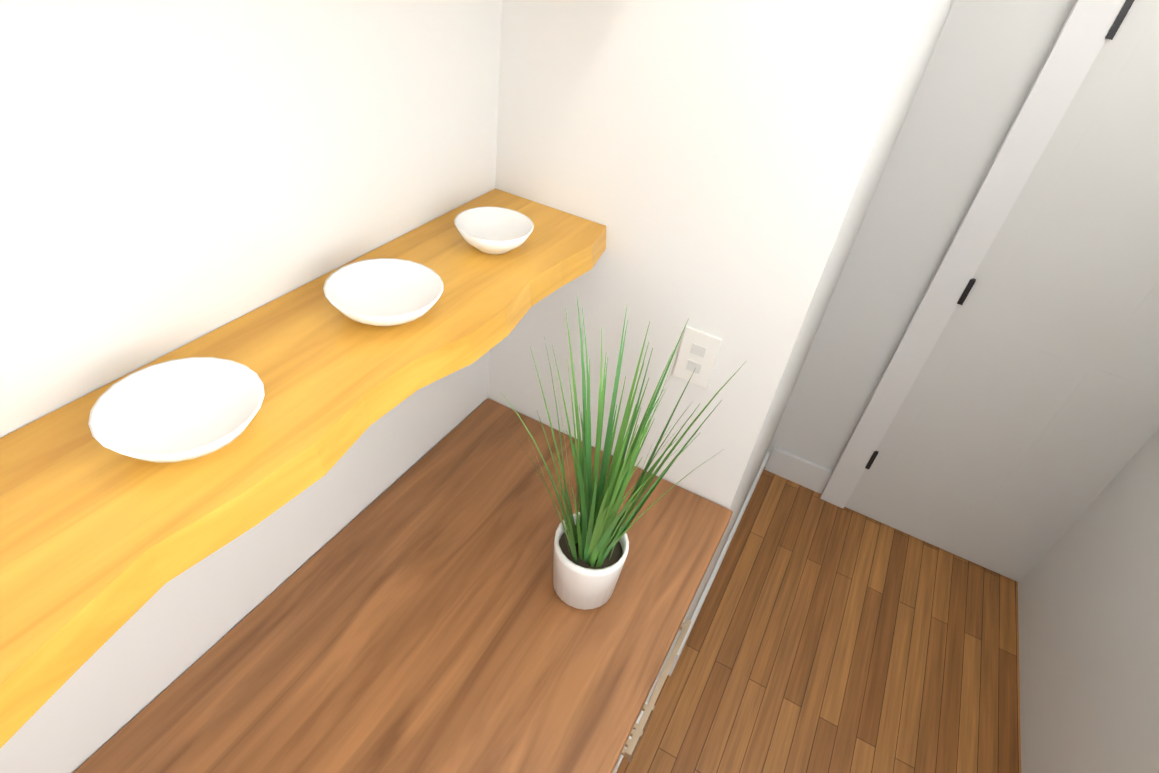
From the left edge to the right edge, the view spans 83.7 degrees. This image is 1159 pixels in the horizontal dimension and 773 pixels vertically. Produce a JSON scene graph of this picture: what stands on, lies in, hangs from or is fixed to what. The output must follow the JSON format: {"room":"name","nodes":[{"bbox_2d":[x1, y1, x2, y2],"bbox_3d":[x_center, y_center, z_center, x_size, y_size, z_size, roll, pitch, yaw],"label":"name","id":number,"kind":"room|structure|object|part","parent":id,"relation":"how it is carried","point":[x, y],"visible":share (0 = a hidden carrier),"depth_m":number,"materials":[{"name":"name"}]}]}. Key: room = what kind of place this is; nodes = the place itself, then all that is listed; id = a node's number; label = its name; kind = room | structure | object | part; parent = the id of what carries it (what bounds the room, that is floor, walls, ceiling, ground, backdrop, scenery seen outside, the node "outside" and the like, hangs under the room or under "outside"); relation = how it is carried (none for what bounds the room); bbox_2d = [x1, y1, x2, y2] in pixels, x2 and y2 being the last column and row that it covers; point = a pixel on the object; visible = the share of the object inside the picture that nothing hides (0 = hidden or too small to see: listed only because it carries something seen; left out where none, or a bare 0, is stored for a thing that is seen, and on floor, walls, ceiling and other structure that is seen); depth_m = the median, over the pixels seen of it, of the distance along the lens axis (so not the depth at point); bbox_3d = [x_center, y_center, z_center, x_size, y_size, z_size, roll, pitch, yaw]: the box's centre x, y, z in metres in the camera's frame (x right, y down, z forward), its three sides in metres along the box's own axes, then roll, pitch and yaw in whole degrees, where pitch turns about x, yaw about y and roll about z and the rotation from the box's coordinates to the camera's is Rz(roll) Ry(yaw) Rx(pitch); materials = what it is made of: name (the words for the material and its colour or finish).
{"room":"kitchen","nodes":[
{"label":"kitchen","id":0,"kind":"room"},
{"bbox_2d":[0,0,501,772],"bbox_3d":[-2.075,1.611,-1.420,0.150,2.750,7.970,23,41,18],"label":"wall","id":1,"kind":"structure","parent":0,"point":[174,174],"depth_m":0.79,"materials":[{"name":"white paint"}]},
{"bbox_2d":[0,188,605,748],"bbox_3d":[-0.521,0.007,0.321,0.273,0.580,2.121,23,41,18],"label":"floating shelf","id":2,"kind":"object","parent":1,"relation":"attached to","point":[100,544],"visible":0.79,"depth_m":0.67,"materials":[{"name":"yellow wood"}]},
{"bbox_2d":[88,357,264,462],"bbox_3d":[-0.407,0.033,0.669,0.156,0.042,0.156,23,41,18],"label":"bowl","id":3,"kind":"object","parent":2,"relation":"on","point":[182,409],"visible":1,"depth_m":0.68,"materials":[{"name":"white ceramic"}]},
{"bbox_2d":[323,258,442,325],"bbox_3d":[-0.265,-0.119,0.885,0.156,0.042,0.156,23,41,18],"label":"bowl","id":4,"kind":"object","parent":2,"relation":"on","point":[385,292],"visible":1,"depth_m":0.90,"materials":[{"name":"white ceramic"}]},
{"bbox_2d":[454,206,533,254],"bbox_3d":[-0.142,-0.251,1.073,0.130,0.042,0.130,23,41,18],"label":"bowl","id":5,"kind":"object","parent":2,"relation":"on","point":[493,230],"visible":0.98,"depth_m":1.09,"materials":[{"name":"white ceramic"}]},
{"bbox_2d":[488,0,933,681],"bbox_3d":[0.130,-0.230,1.284,0.640,2.750,0.120,23,41,18],"label":"wall","id":6,"kind":"structure","parent":0,"point":[706,162],"depth_m":1.10,"materials":[{"name":"white paint"}]},
{"bbox_2d":[673,326,721,388],"bbox_3d":[0.227,-0.055,1.254,0.072,0.116,0.008,23,41,18],"label":"electrical outlet","id":7,"kind":"object","parent":6,"relation":"attached to","point":[698,350],"visible":1,"depth_m":1.25,"materials":[{"name":"white plastic"}]},
{"bbox_2d":[616,467,1020,772],"bbox_3d":[0.045,3.301,-0.841,4.870,0.100,9.500,23,41,18],"label":"floor","id":8,"kind":"structure","parent":0,"point":[825,637],"depth_m":2.20,"materials":[{"name":"brown wood"}]},
{"bbox_2d":[613,598,693,772],"bbox_3d":[-0.199,0.726,1.536,0.629,0.880,0.755,23,41,18],"label":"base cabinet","id":9,"kind":"object","parent":8,"relation":"on","point":[648,710],"depth_m":1.21,"materials":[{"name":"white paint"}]},
{"bbox_2d":[73,398,732,772],"bbox_3d":[-0.452,0.707,0.765,0.648,0.050,2.123,23,41,18],"label":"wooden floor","id":10,"kind":"structure","parent":9,"relation":"on","point":[433,632],"depth_m":1.10,"materials":[{"name":"brown wood"}]},
{"bbox_2d":[500,298,743,609],"bbox_3d":[0.035,0.158,1.028,0.340,0.583,0.362,23,41,18],"label":"grass plant","id":11,"kind":"object","parent":10,"relation":"on","point":[591,545],"visible":1,"depth_m":1.06,"materials":[{"name":"green plant"}]},
{"bbox_3d":[0.014,0.323,1.180,0.132,0.135,0.132,23,41,18],"label":"pot","id":12,"kind":"part","parent":11,"relation":"part of","materials":[{"name":"white ceramic"}]},
{"bbox_2d":[688,0,953,619],"bbox_3d":[0.681,-0.479,1.697,0.120,2.750,1.250,23,41,18],"label":"wall","id":13,"kind":"structure","parent":0,"point":[926,43],"depth_m":1.56,"materials":[{"name":"white paint"}]},
{"bbox_2d":[668,447,832,675],"bbox_3d":[0.675,0.642,2.406,0.273,0.130,1.128,23,41,18],"label":"baseboard","id":14,"kind":"structure","parent":13,"relation":"attached to","point":[799,471],"depth_m":2.76,"materials":[{"name":"white paint"}]},
{"bbox_2d":[765,0,1075,470],"bbox_3d":[1.534,-0.512,1.897,1.220,2.750,0.120,23,41,18],"label":"wall","id":15,"kind":"structure","parent":0,"point":[985,63],"depth_m":2.06,"materials":[{"name":"white paint"}]},
{"bbox_2d":[820,0,1158,581],"bbox_3d":[1.595,-0.168,1.978,0.985,2.130,0.050,23,41,18],"label":"door","id":16,"kind":"structure","parent":15,"relation":"attached to","point":[1007,425],"depth_m":2.05,"materials":[{"name":"white paint"}]},
{"bbox_2d":[1018,429,1158,772],"bbox_3d":[1.655,0.028,1.246,0.120,2.750,1.250,23,41,18],"label":"wall","id":17,"kind":"structure","parent":0,"point":[1088,602],"depth_m":1.92,"materials":[{"name":"white paint"}]}
]}

